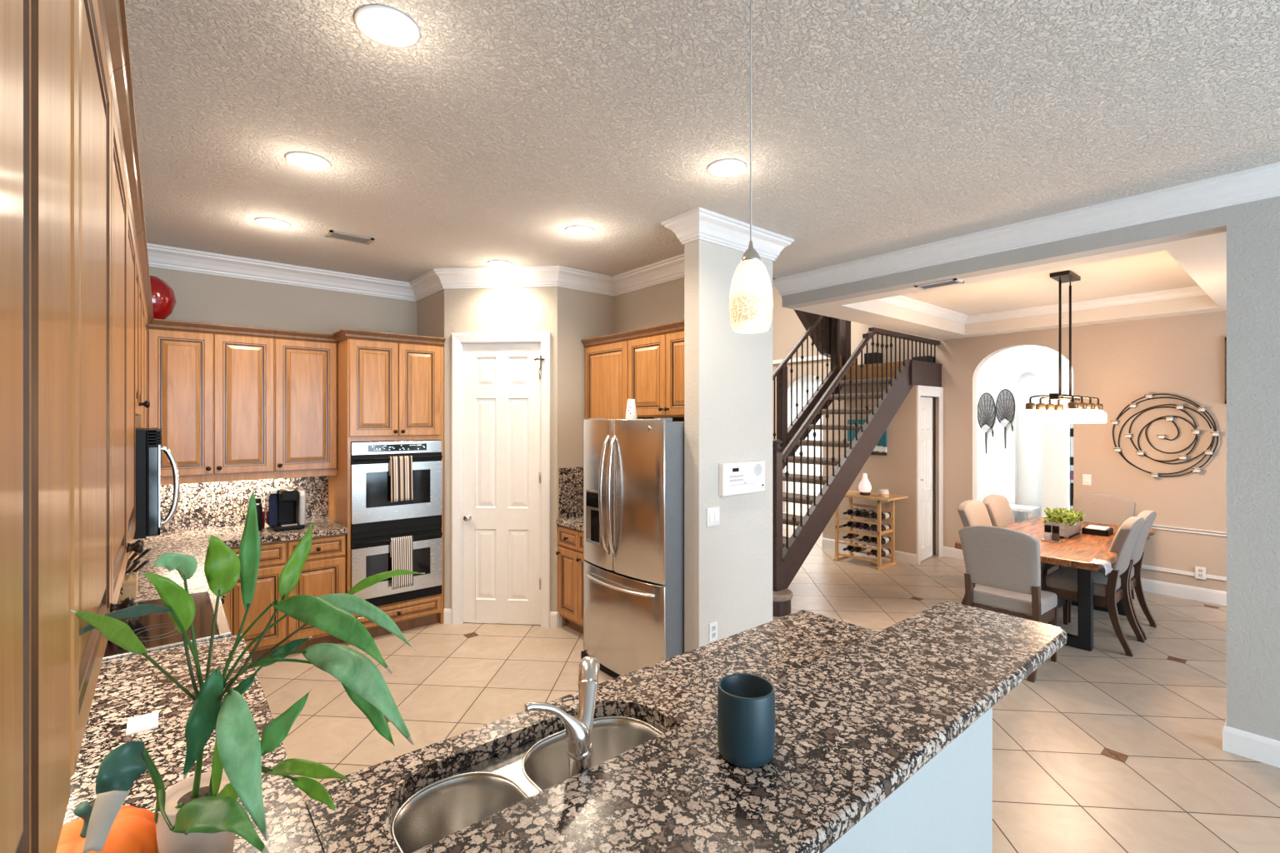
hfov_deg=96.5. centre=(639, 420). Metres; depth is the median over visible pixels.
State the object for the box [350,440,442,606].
double oven
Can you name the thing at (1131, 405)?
candle holder
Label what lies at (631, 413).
ceramic vase
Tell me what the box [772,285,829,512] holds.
wall
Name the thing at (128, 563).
knife
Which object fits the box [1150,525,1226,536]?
trim
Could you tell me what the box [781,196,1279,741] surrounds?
wall
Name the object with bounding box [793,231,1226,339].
ceiling
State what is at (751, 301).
pendant lamp
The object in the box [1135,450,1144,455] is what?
candle holder
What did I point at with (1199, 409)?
candle holder
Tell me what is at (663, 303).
wall
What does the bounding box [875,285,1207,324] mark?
trim
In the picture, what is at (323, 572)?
base cabinet
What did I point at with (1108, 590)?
dining chair
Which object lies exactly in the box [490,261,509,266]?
diffuser
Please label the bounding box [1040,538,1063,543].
tray
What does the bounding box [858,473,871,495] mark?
diffuser
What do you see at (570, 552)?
base cabinet
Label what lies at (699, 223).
trim
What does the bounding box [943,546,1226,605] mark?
baseboard
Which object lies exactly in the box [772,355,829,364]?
trim
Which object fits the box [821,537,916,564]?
baseboard
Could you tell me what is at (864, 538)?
wine bottle
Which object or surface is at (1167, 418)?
candle holder
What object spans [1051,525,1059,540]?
pepper shaker
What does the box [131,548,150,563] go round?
knife
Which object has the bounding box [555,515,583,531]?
countertop
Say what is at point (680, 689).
countertop
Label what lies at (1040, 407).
shade
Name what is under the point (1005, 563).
dining chair
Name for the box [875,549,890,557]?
wine bottle
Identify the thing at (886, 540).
wine bottle
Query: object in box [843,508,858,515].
wine bottle
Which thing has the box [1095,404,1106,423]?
shade
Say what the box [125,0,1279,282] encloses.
ceiling
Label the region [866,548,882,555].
wine bottle
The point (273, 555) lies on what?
base cabinet
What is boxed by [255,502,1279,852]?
floor
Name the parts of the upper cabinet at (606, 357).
crown, door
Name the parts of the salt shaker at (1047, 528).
glass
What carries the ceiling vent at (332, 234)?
in the ceiling at (879, 127)
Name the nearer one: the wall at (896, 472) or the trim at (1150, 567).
the trim at (1150, 567)
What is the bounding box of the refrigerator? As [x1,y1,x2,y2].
[580,418,684,678]
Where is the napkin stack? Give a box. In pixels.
[1085,525,1109,530]
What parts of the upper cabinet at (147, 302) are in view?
door, door, crown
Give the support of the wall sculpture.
attached to the wall at (1117, 364)
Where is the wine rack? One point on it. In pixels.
(855, 494)
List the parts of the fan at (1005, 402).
stem, blade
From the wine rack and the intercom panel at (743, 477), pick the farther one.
the wine rack
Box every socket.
[711,625,715,631]
[711,632,715,638]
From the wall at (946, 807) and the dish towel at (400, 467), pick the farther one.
the dish towel at (400, 467)
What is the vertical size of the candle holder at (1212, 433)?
0.048 m
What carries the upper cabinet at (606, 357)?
attached to the wall at (663, 303)
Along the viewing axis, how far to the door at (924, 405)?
7.16 m
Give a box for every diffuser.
[259,220,286,228]
[290,155,325,169]
[361,11,412,43]
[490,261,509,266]
[568,227,590,234]
[711,162,741,175]
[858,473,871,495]
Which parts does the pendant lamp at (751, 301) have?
cord, lamp shade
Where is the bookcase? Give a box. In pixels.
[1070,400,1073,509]
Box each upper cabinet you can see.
[0,0,47,852]
[70,0,134,777]
[110,62,144,612]
[135,227,149,415]
[135,271,153,428]
[146,318,274,484]
[274,329,337,479]
[580,331,659,419]
[625,320,684,417]
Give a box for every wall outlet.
[709,621,717,642]
[1195,566,1205,579]
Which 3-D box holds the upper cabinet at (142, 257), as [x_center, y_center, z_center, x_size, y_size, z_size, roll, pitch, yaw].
[-2.161,-0.355,2.234,0.374,0.690,0.760,0,0,-40]
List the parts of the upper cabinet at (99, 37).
door, crown, knob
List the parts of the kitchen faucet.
lever, spout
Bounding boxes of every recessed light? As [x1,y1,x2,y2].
[255,217,290,229]
[285,151,330,170]
[354,5,419,48]
[487,260,512,267]
[565,225,594,235]
[707,159,746,177]
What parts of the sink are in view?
bowl, bowl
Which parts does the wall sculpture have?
spiral rod, spiral rod, spiral rod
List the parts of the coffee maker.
water tank, tank lid, lid handle, panel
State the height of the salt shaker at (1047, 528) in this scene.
0.121 m
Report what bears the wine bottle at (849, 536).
on the wine rack
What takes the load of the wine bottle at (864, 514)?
on the wine rack
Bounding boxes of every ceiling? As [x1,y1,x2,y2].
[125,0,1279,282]
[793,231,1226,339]
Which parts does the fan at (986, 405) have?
stem, blade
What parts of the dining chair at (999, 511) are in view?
backrest, leg, seat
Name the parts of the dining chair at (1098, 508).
backrest, leg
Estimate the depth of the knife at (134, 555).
2.70 m
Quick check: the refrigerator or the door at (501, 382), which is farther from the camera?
the door at (501, 382)
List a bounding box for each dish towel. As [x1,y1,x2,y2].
[389,455,412,502]
[390,535,413,589]
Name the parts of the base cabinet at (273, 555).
door, drawer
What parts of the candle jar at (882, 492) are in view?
lid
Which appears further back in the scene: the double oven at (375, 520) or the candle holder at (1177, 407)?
the candle holder at (1177, 407)
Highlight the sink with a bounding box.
[386,715,667,852]
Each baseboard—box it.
[443,608,562,628]
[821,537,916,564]
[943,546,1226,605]
[1222,719,1279,768]
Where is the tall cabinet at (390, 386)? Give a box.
[328,328,445,645]
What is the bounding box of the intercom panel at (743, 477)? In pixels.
[719,460,764,496]
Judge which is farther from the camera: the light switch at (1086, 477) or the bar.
the light switch at (1086, 477)
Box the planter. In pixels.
[1041,506,1085,538]
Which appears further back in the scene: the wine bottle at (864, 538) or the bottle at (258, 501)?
the wine bottle at (864, 538)
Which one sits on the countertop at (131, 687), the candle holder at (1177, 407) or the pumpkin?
the pumpkin
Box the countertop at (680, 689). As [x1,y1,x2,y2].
[305,610,878,852]
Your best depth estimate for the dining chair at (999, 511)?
5.54 m
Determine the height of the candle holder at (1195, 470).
0.048 m
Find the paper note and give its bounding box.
[125,711,158,736]
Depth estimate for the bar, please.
1.15 m
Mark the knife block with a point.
(129, 587)
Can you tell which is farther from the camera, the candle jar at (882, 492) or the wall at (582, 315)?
the candle jar at (882, 492)
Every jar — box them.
[878,489,889,497]
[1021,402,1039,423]
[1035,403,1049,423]
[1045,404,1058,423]
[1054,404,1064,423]
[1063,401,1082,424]
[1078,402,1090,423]
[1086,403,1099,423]
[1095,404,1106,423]
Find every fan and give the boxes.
[977,392,995,453]
[995,389,1014,448]
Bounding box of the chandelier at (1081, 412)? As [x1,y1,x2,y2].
[1021,270,1106,424]
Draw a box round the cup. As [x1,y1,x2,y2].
[717,673,774,768]
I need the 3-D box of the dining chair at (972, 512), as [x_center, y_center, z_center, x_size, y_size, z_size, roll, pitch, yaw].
[3.231,1.248,5.135,0.493,1.003,0.556,0,0,-40]
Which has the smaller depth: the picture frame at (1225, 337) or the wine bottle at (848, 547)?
the picture frame at (1225, 337)
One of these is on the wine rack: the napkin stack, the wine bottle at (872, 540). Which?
the wine bottle at (872, 540)
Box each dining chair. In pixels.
[957,500,1043,614]
[958,525,1058,683]
[982,495,1062,591]
[1045,516,1144,657]
[1062,494,1135,599]
[1066,510,1157,639]
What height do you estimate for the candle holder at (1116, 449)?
0.048 m
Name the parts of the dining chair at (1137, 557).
leg, seat, leg, backrest, leg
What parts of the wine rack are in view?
post, rail, post, rail, post, rail, post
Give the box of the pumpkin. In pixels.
[55,801,158,852]
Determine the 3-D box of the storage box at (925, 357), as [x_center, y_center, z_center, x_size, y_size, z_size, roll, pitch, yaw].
[3.701,-0.770,7.451,0.190,0.119,0.220,0,0,-40]
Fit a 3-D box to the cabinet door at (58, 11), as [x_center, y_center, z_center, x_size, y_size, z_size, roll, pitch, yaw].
[-0.683,-0.125,0.457,0.366,1.150,0.165,0,0,-40]
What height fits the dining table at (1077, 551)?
0.757 m
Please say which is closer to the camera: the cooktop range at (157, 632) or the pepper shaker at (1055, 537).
the cooktop range at (157, 632)
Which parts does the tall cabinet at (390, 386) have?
door, crown, drawer, door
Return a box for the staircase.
[772,309,942,617]
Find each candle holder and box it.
[1110,420,1119,424]
[1113,447,1121,452]
[1124,433,1132,438]
[1128,403,1136,408]
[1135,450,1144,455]
[1145,394,1153,399]
[1150,472,1158,478]
[1156,434,1165,439]
[1165,416,1173,421]
[1175,405,1183,409]
[1178,455,1187,459]
[1190,430,1199,434]
[1191,467,1200,473]
[1196,407,1205,412]
[1204,450,1213,455]
[1210,431,1219,436]
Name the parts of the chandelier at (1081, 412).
arm, arm, rod, arm, rod, arm, arm, arm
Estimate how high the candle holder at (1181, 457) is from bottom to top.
0.048 m
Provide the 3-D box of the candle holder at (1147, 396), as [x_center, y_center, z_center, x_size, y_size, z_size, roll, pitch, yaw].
[5.155,-0.244,5.788,0.105,0.048,0.068,0,0,-40]
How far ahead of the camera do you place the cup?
1.12 m
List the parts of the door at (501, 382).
knob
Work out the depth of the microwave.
2.07 m
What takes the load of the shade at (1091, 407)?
on the chandelier at (1081, 412)
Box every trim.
[146,207,794,301]
[772,162,1279,296]
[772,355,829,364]
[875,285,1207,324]
[1141,565,1226,580]
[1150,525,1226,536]
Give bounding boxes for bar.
[412,600,1066,852]
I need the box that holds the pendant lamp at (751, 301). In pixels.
[729,0,773,334]
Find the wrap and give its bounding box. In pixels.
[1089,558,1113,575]
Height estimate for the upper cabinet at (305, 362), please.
1.150 m
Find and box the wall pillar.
[684,240,772,652]
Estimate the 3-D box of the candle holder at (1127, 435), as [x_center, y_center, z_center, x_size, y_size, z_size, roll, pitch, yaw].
[5.051,0.159,5.913,0.105,0.048,0.068,0,0,-40]
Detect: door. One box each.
[451,332,549,628]
[916,385,943,564]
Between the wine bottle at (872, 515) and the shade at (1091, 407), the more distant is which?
the wine bottle at (872, 515)
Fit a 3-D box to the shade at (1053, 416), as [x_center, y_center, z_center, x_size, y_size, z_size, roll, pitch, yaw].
[3.660,-0.061,5.105,0.120,0.173,0.120,0,0,-40]
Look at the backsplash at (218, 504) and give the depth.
4.48 m
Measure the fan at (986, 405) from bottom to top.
0.870 m
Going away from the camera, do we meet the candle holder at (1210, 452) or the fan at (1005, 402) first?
the candle holder at (1210, 452)
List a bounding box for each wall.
[149,266,416,334]
[416,289,444,609]
[444,286,557,612]
[557,286,614,625]
[615,277,684,421]
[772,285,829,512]
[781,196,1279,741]
[787,375,824,496]
[822,384,939,556]
[823,707,992,852]
[850,310,1226,591]
[977,345,1073,523]
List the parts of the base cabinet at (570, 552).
drawer, door, drawer, door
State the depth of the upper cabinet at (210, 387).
4.15 m
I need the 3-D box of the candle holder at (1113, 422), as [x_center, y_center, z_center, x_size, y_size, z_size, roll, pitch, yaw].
[4.983,0.022,5.995,0.105,0.048,0.068,0,0,-40]
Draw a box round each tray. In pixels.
[279,521,297,526]
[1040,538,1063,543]
[1081,525,1113,536]
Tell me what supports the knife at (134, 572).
in the knife block
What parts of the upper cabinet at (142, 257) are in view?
door, door, crown, knob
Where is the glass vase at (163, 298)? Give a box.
[150,275,176,319]
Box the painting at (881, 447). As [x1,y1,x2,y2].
[847,420,886,455]
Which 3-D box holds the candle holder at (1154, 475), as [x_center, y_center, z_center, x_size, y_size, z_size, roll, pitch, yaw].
[5.183,0.552,5.755,0.105,0.048,0.068,0,0,-40]
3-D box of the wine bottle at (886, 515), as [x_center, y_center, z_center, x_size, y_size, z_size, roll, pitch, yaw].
[2.929,1.159,6.904,0.319,0.076,0.079,0,0,-40]
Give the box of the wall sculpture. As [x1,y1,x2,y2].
[1110,393,1219,478]
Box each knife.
[124,560,139,574]
[125,560,131,570]
[127,552,138,561]
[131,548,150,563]
[131,560,149,574]
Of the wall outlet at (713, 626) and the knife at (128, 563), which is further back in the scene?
the wall outlet at (713, 626)
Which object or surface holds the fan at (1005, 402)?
attached to the wall at (1032, 469)
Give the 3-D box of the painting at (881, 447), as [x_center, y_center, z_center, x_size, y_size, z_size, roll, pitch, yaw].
[2.931,0.215,7.391,0.027,0.450,0.525,0,0,-40]
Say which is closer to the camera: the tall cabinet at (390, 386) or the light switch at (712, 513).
the light switch at (712, 513)
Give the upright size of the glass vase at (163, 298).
0.318 m
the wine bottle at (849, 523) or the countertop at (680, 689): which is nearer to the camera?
the countertop at (680, 689)
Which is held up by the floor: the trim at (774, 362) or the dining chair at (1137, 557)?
the dining chair at (1137, 557)
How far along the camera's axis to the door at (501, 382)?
4.90 m
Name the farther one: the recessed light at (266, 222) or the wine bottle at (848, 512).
the wine bottle at (848, 512)
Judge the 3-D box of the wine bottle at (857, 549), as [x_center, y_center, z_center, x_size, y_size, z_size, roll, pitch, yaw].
[2.727,1.609,7.145,0.319,0.076,0.079,0,0,-40]
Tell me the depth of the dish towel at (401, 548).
4.62 m
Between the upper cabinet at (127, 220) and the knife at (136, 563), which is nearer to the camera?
the upper cabinet at (127, 220)
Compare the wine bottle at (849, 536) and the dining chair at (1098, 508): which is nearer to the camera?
the dining chair at (1098, 508)
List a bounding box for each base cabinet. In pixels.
[220,540,286,662]
[286,534,345,651]
[555,525,584,634]
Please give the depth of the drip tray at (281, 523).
4.37 m
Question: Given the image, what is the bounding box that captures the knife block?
[117,551,138,601]
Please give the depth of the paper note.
1.56 m
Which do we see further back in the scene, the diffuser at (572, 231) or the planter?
the planter
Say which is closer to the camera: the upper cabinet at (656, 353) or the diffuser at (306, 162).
the diffuser at (306, 162)
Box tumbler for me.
[262,510,264,528]
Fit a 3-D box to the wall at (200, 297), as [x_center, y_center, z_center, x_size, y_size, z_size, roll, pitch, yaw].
[-3.012,0.235,4.812,2.380,3.030,0.150,0,0,-40]
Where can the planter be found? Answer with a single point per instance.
(1069, 524)
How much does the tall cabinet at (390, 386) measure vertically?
2.455 m
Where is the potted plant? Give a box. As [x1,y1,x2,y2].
[70,487,424,852]
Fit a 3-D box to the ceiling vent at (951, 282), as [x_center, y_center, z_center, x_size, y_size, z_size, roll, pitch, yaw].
[2.261,-1.029,4.322,0.150,0.010,0.300,0,0,-40]
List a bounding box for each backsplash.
[160,475,328,533]
[559,466,583,519]
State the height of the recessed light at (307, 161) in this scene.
0.021 m
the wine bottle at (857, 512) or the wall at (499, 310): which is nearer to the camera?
the wall at (499, 310)
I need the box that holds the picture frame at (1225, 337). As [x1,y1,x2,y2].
[1225,337,1226,404]
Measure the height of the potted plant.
0.702 m
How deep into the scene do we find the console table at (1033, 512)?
7.50 m
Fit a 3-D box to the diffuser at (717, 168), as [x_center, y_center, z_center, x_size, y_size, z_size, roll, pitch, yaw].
[0.439,-1.268,2.893,0.152,0.019,0.152,0,0,-40]
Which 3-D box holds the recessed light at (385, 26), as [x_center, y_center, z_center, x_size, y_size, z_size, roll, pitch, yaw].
[-0.819,-1.268,1.856,0.196,0.021,0.196,0,0,-40]
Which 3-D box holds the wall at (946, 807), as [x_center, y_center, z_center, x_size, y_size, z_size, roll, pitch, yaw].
[0.355,1.236,1.330,2.050,1.027,0.148,0,0,-40]
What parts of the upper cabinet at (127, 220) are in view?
door, crown, door, knob, knob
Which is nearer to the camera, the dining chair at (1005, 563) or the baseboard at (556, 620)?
the dining chair at (1005, 563)
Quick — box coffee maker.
[264,486,305,531]
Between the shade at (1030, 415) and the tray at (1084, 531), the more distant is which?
the tray at (1084, 531)
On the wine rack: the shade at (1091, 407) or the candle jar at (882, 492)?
the candle jar at (882, 492)
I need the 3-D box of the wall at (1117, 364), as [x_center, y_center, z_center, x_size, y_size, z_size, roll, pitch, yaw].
[5.265,-0.950,5.858,0.150,5.400,6.850,0,0,-40]
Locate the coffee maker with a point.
(285, 507)
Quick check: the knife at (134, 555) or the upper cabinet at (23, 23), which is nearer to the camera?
the upper cabinet at (23, 23)
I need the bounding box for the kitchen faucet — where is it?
[524,655,599,779]
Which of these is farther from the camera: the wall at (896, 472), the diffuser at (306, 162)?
the wall at (896, 472)
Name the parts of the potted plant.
stem, stem, stem, stem, stem, stem, pot, stem, stem, stem, stem, stem, stem, stem, stem, stem, stem, stem, stem, stem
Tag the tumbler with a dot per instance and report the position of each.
(263, 512)
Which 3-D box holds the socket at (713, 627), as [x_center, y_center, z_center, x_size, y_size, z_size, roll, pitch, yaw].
[0.471,1.328,3.650,0.032,0.032,0.003,0,0,-40]
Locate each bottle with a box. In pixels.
[255,498,262,531]
[842,520,857,527]
[842,543,858,550]
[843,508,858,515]
[843,531,859,539]
[850,509,866,516]
[850,522,864,528]
[850,545,866,552]
[858,510,874,517]
[858,523,873,529]
[858,534,873,541]
[866,511,882,518]
[866,524,882,530]
[866,536,882,543]
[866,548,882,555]
[875,512,890,519]
[875,524,890,531]
[875,536,890,544]
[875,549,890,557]
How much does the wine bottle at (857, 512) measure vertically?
0.076 m
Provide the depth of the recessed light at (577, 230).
3.81 m
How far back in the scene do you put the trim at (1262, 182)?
3.55 m
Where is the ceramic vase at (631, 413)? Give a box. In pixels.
[625,399,637,419]
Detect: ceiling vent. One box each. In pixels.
[325,230,374,244]
[914,278,964,289]
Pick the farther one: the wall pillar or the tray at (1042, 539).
the tray at (1042, 539)
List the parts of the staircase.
newel post, post, handrail, shoe rail, handrail, shoe rail, landing handrail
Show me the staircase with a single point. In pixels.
(831, 337)
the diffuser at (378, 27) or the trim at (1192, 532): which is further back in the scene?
the trim at (1192, 532)
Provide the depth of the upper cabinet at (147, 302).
2.96 m
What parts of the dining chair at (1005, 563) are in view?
leg, backrest, seat, leg, leg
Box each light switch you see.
[706,506,719,526]
[1082,474,1090,485]
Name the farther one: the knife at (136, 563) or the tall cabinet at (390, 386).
the tall cabinet at (390, 386)
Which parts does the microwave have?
door, door trim, handle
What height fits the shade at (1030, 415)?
0.173 m
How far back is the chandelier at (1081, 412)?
4.82 m
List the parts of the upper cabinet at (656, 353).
door, crown, door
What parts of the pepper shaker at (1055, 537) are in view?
glass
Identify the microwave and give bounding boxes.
[133,427,179,539]
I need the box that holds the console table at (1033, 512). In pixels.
[1009,504,1040,517]
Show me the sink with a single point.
(448, 804)
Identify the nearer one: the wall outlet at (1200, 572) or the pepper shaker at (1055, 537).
the pepper shaker at (1055, 537)
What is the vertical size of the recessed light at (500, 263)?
0.021 m
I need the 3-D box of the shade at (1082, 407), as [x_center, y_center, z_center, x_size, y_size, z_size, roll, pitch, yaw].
[3.644,-0.061,4.714,0.120,0.173,0.120,0,0,-40]
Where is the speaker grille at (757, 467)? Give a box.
[754,464,761,475]
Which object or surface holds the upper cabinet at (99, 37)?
attached to the wall
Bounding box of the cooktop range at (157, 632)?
[102,590,231,661]
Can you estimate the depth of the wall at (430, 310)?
5.10 m
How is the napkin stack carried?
in the tray at (1084, 531)
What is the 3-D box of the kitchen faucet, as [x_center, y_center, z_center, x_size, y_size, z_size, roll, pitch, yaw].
[-0.127,0.682,1.186,0.104,0.306,0.271,0,0,20]
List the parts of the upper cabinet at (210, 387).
door, crown, light rail, door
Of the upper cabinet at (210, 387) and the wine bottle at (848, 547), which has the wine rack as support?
the wine bottle at (848, 547)
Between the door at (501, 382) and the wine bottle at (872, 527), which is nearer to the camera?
the door at (501, 382)
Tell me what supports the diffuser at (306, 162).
attached to the recessed light at (307, 161)
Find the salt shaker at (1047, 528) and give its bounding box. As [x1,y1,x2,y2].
[1044,524,1051,539]
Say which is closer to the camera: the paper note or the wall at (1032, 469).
the paper note
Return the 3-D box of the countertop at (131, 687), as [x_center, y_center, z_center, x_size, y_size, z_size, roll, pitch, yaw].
[-1.662,0.856,2.521,1.518,0.042,5.100,0,0,-40]
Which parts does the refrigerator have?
door, handle, handle, handle, freezer drawer, door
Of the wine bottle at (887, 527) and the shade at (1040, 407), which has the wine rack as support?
the wine bottle at (887, 527)
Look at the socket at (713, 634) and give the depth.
3.65 m
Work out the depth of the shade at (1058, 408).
5.24 m
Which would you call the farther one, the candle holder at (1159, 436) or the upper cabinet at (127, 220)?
the candle holder at (1159, 436)
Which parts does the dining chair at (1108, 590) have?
leg, leg, seat, leg, backrest, leg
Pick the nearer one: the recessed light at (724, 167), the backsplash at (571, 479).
the recessed light at (724, 167)
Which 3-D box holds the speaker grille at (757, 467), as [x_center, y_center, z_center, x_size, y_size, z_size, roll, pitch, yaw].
[0.802,0.335,3.885,0.080,0.079,0.003,0,0,-40]
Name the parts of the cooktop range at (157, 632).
trim, trim, trim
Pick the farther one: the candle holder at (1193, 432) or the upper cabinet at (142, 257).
the candle holder at (1193, 432)
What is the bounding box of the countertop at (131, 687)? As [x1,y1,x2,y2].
[62,516,347,852]
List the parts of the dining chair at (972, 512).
leg, backrest, leg, seat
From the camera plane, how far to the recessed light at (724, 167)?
2.87 m
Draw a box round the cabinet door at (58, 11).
[47,0,70,852]
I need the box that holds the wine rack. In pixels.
[833,490,908,569]
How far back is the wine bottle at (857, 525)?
7.09 m
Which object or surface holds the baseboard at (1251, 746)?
attached to the wall at (1252, 227)
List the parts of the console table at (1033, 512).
panel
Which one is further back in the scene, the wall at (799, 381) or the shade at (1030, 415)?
the wall at (799, 381)
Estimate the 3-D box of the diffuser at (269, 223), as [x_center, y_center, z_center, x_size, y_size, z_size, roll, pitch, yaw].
[-2.375,-1.268,3.697,0.152,0.019,0.152,0,0,-40]
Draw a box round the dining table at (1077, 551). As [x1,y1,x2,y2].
[955,516,1154,651]

